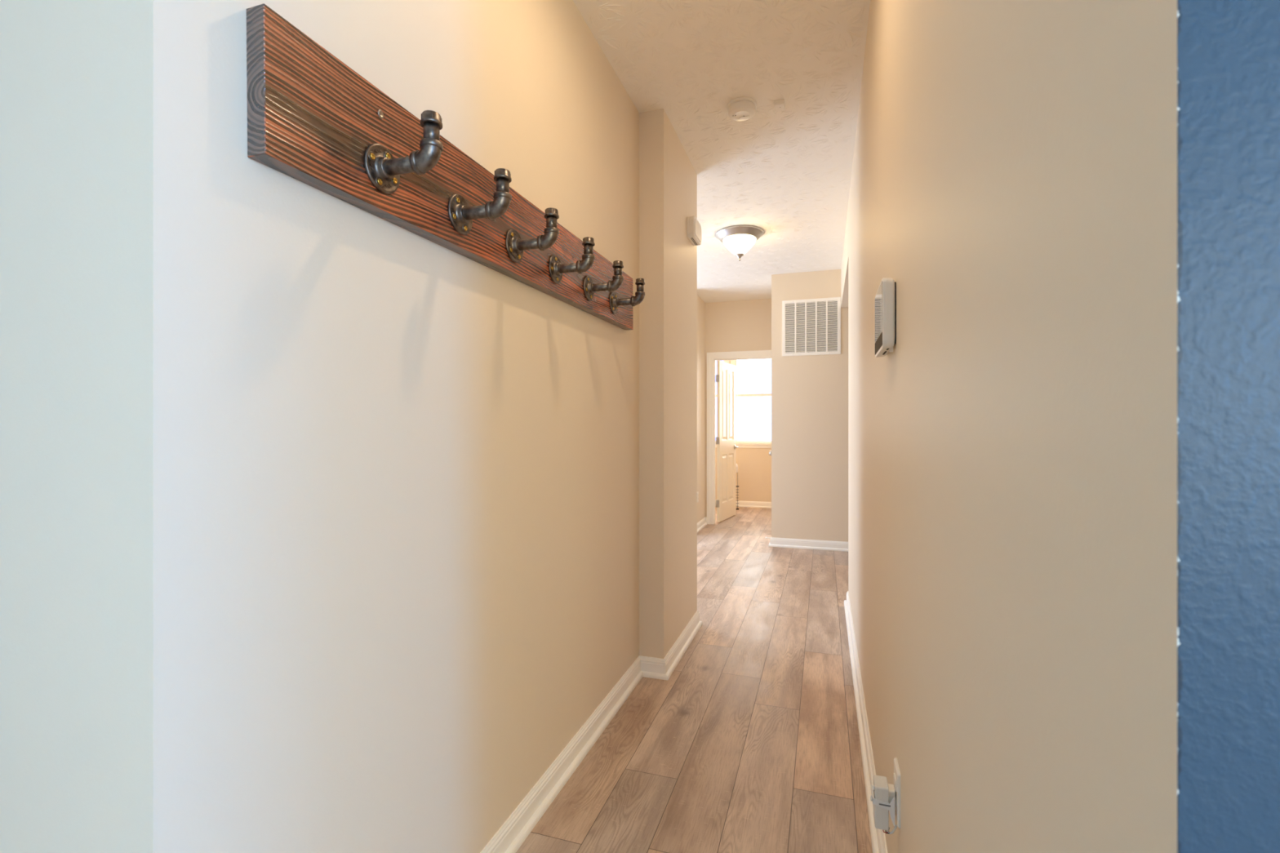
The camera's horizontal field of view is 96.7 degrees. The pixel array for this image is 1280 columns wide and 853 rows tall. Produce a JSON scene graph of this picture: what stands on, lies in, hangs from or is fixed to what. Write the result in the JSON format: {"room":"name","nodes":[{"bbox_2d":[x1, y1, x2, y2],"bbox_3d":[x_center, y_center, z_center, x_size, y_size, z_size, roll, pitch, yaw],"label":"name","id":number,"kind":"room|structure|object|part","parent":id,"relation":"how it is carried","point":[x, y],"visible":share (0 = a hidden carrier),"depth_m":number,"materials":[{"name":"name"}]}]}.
{"room":"home hallway","nodes":[
{"label":"home hallway","id":0,"kind":"room"},
{"bbox_2d":[0,0,697,852],"bbox_3d":[-1.315,-0.163,2.491,2.565,2.745,2.877,0,0,18],"label":"wall","id":1,"kind":"structure","parent":0,"point":[326,526],"depth_m":1.00,"materials":[{"name":"beige paint"}]},
{"bbox_2d":[246,3,633,330],"bbox_3d":[-0.322,-0.546,1.733,0.041,0.232,1.785,0,1,18],"label":"board","id":2,"kind":"object","parent":1,"relation":"attached to","point":[313,119],"visible":0.98,"depth_m":1.08,"materials":[{"name":"brown wood"}]},
{"bbox_2d":[364,110,443,194],"bbox_3d":[-0.440,-0.523,1.089,0.138,0.134,0.091,0,0,18],"label":"coat hook","id":3,"kind":"object","parent":2,"relation":"attached to","point":[384,171],"visible":1,"depth_m":1.08,"materials":[{"name":"black metal"}]},
{"bbox_2d":[447,168,511,235],"bbox_3d":[-0.363,-0.523,1.327,0.138,0.134,0.091,0,0,18],"label":"coat hook","id":4,"kind":"object","parent":2,"relation":"attached to","point":[461,215],"visible":1,"depth_m":1.31,"materials":[{"name":"black metal"}]},
{"bbox_2d":[505,207,559,262],"bbox_3d":[-0.286,-0.524,1.564,0.138,0.134,0.091,0,0,18],"label":"coat hook","id":5,"kind":"object","parent":2,"relation":"attached to","point":[515,246],"visible":1,"depth_m":1.55,"materials":[{"name":"black metal"}]},
{"bbox_2d":[548,236,595,284],"bbox_3d":[-0.208,-0.526,1.806,0.138,0.134,0.091,0,0,18],"label":"coat hook","id":6,"kind":"object","parent":2,"relation":"attached to","point":[556,268],"visible":1,"depth_m":1.79,"materials":[{"name":"black metal"}]},
{"bbox_2d":[582,260,623,301],"bbox_3d":[-0.125,-0.528,2.064,0.138,0.134,0.091,0,0,18],"label":"coat hook","id":7,"kind":"object","parent":2,"relation":"attached to","point":[589,287],"visible":1,"depth_m":2.05,"materials":[{"name":"black metal"}]},
{"bbox_2d":[608,278,645,314],"bbox_3d":[-0.045,-0.529,2.312,0.138,0.134,0.091,0,0,18],"label":"coat hook","id":8,"kind":"object","parent":2,"relation":"attached to","point":[614,302],"visible":0.97,"depth_m":2.29,"materials":[{"name":"black metal"}]},
{"bbox_2d":[480,610,702,852],"bbox_3d":[-1.207,1.165,2.456,2.393,0.089,2.933,0,0,18],"label":"baseboard","id":9,"kind":"structure","parent":1,"relation":"attached to","point":[513,832],"depth_m":2.06,"materials":[{"name":"white wood"}]},
{"bbox_2d":[686,215,702,245],"bbox_3d":[0.316,-1.130,3.290,0.048,0.122,0.204,0,0,18],"label":"fire alarm","id":10,"kind":"object","parent":1,"relation":"attached to","point":[694,233],"visible":1,"depth_m":3.21,"materials":[{"name":"white plastic"}]},
{"bbox_2d":[515,506,872,852],"bbox_3d":[0.691,1.210,2.509,6.427,0.001,12.400,0,0,18],"label":"floor","id":11,"kind":"structure","parent":0,"point":[751,744],"depth_m":2.22,"materials":[{"name":"brown wood"}]},
{"bbox_2d":[736,463,738,509],"bbox_3d":[1.320,0.868,8.317,0.250,0.684,0.216,0,0,18],"label":"wire stand","id":12,"kind":"object","parent":11,"relation":"on","point":[737,486],"visible":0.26,"depth_m":8.28,"materials":[{"name":"black"}]},
{"bbox_2d":[697,294,705,522],"bbox_3d":[0.637,-0.163,6.714,0.115,2.745,0.770,0,0,18],"label":"wall","id":13,"kind":"structure","parent":0,"point":[700,304],"depth_m":6.81,"materials":[{"name":"beige paint"}]},
{"bbox_2d":[697,516,706,532],"bbox_3d":[0.708,1.165,6.702,0.028,0.089,0.750,0,0,18],"label":"baseboard","id":14,"kind":"structure","parent":13,"relation":"attached to","point":[702,523],"depth_m":6.79,"materials":[{"name":"white wood"}]},
{"bbox_2d":[573,0,870,302],"bbox_3d":[0.656,-1.584,2.520,6.500,0.102,12.400,0,0,18],"label":"ceiling","id":15,"kind":"structure","parent":0,"point":[786,174],"depth_m":2.69,"materials":[{"name":"white paint"}]},
{"bbox_2d":[715,225,764,261],"bbox_3d":[0.790,-1.425,4.521,0.380,0.221,0.380,0,0,18],"label":"ceiling light","id":16,"kind":"object","parent":15,"relation":"attached to","point":[738,239],"visible":1,"depth_m":4.43,"materials":[{"name":"white glass"}]},
{"bbox_3d":[0.790,-1.425,4.521,0.256,0.123,0.256,0,0,18],"label":"lamp shade","id":17,"kind":"part","parent":16,"relation":"part of","materials":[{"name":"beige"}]},
{"bbox_2d":[727,97,756,120],"bbox_3d":[0.487,-1.510,2.717,0.140,0.050,0.140,0,0,18],"label":"smoke detector","id":18,"kind":"object","parent":15,"relation":"attached to","point":[740,108],"visible":1,"depth_m":2.68,"materials":[{"name":"white plastic"}]},
{"bbox_2d":[774,98,785,111],"bbox_3d":[0.665,-1.524,2.703,0.046,0.023,0.065,0,0,18],"label":"ceiling sensor","id":19,"kind":"object","parent":15,"relation":"attached to","point":[780,104],"visible":1,"depth_m":2.68,"materials":[{"name":"white plastic"}]},
{"bbox_2d":[705,298,771,516],"bbox_3d":[1.494,-0.163,6.902,5.200,2.745,0.115,0,0,18],"label":"wall","id":20,"kind":"structure","parent":0,"point":[738,325],"depth_m":6.94,"materials":[{"name":"beige paint"}]},
{"bbox_2d":[715,360,737,522],"bbox_3d":[1.133,0.185,7.439,0.151,2.025,0.715,0,0,26],"label":"door","id":21,"kind":"structure","parent":20,"relation":"in","point":[726,376],"depth_m":7.39,"materials":[{"name":"white wood"}]},
{"bbox_2d":[706,350,771,524],"bbox_3d":[1.262,0.147,6.970,0.873,2.125,0.137,0,0,18],"label":"trim","id":22,"kind":"structure","parent":20,"relation":"attached to","point":[712,357],"depth_m":7.03,"materials":[{"name":"white wood"}]},
{"bbox_2d":[715,360,771,502],"bbox_3d":[2.007,-0.163,8.492,5.200,2.745,0.115,0,0,18],"label":"wall","id":23,"kind":"structure","parent":0,"point":[754,464],"depth_m":8.53,"materials":[{"name":"beige paint"}]},
{"bbox_2d":[715,360,728,447],"bbox_3d":[0.884,-0.445,8.828,1.055,1.530,0.135,0,0,18],"label":"window","id":24,"kind":"structure","parent":23,"relation":"attached to","point":[727,361],"depth_m":8.69,"materials":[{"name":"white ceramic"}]},
{"bbox_2d":[715,499,771,508],"bbox_3d":[1.557,1.165,8.562,3.200,0.089,0.028,0,0,18],"label":"baseboard","id":25,"kind":"structure","parent":23,"relation":"attached to","point":[740,504],"depth_m":8.51,"materials":[{"name":"white wood"}]},
{"bbox_2d":[730,360,771,448],"bbox_3d":[1.864,-0.445,8.512,1.045,1.530,0.135,0,0,18],"label":"window","id":26,"kind":"structure","parent":23,"relation":"attached to","point":[755,444],"depth_m":8.55,"materials":[{"name":"white wood"}]},
{"bbox_3d":[1.851,0.277,8.474,1.045,0.087,0.055,0,0,18],"label":"sill","id":27,"kind":"part","parent":26,"relation":"part of","materials":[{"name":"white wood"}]},
{"bbox_3d":[1.874,-0.473,8.543,0.825,0.040,0.040,0,0,18],"label":"meeting rail","id":28,"kind":"part","parent":26,"relation":"part of","materials":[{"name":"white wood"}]},
{"bbox_2d":[768,537,848,551],"bbox_3d":[2.426,1.165,5.529,2.281,0.089,0.305,0,0,18],"label":"baseboard","id":29,"kind":"structure","parent":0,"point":[774,542],"depth_m":5.62,"materials":[{"name":"white wood"}]},
{"bbox_2d":[771,269,848,542],"bbox_3d":[2.517,-0.163,5.520,2.403,2.745,0.287,0,0,18],"label":"wall","id":30,"kind":"structure","parent":0,"point":[810,393],"depth_m":5.64,"materials":[{"name":"beige paint"}]},
{"bbox_2d":[782,297,840,355],"bbox_3d":[1.692,-0.985,5.630,0.554,0.555,0.011,0,0,18],"label":"air vent","id":31,"kind":"object","parent":30,"relation":"in","point":[810,326],"visible":1,"depth_m":5.63,"materials":[{"name":"white metal"}]},
{"bbox_2d":[840,0,1177,852],"bbox_3d":[1.163,-0.163,2.892,0.115,2.745,5.547,0,0,18],"label":"wall","id":32,"kind":"structure","parent":0,"point":[1012,455],"depth_m":0.48,"materials":[{"name":"beige paint"}]},
{"bbox_2d":[844,591,887,852],"bbox_3d":[2.127,1.165,1.654,2.768,0.089,3.840,0,0,18],"label":"baseboard","id":33,"kind":"structure","parent":32,"relation":"attached to","point":[877,836],"depth_m":2.15,"materials":[{"name":"white wood"}]},
{"bbox_2d":[875,277,896,357],"bbox_3d":[0.610,-0.262,1.416,0.030,0.172,0.210,0,0,18],"label":"alarm keypad","id":34,"kind":"object","parent":32,"relation":"attached to","point":[886,295],"visible":1,"depth_m":1.32,"materials":[{"name":"white plastic"}]},
{"bbox_3d":[0.623,-0.266,1.412,0.003,0.145,0.190,0,0,18],"label":"mounting plate","id":35,"kind":"part","parent":34,"relation":"part of","materials":[{"name":"white"}]},
{"bbox_2d":[893,757,900,828],"bbox_3d":[0.577,0.822,1.280,0.009,0.120,0.072,0,0,18],"label":"wall outlet","id":36,"kind":"object","parent":32,"relation":"attached to","point":[896,775],"visible":0.87,"depth_m":1.26,"materials":[{"name":"white plastic"}]},
{"bbox_2d":[870,774,897,834],"bbox_3d":[0.549,0.853,1.284,0.055,0.100,0.054,0,0,18],"label":"plug","id":37,"kind":"object","parent":36,"relation":"attached to","point":[882,797],"visible":1,"depth_m":1.26,"materials":[{"name":"white plastic"}]},
{"bbox_2d":[893,773,896,791],"bbox_3d":[0.574,0.801,1.281,0.003,0.030,0.034,0,0,18],"label":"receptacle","id":38,"kind":"object","parent":36,"relation":"attached to","point":[895,774],"depth_m":1.27,"materials":[{"name":"white plastic"}]},
{"bbox_2d":[894,792,896,810],"bbox_3d":[0.574,0.843,1.281,0.003,0.030,0.034,0,0,18],"label":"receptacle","id":39,"kind":"object","parent":36,"relation":"attached to","point":[895,793],"depth_m":1.27,"materials":[{"name":"white plastic"}]},
{"bbox_2d":[1177,0,1279,852],"bbox_3d":[1.625,-0.163,-0.111,2.840,2.745,0.115,0,0,18],"label":"wall","id":40,"kind":"structure","parent":0,"point":[1228,51],"depth_m":0.27,"materials":[{"name":"blue paint"}]}
]}

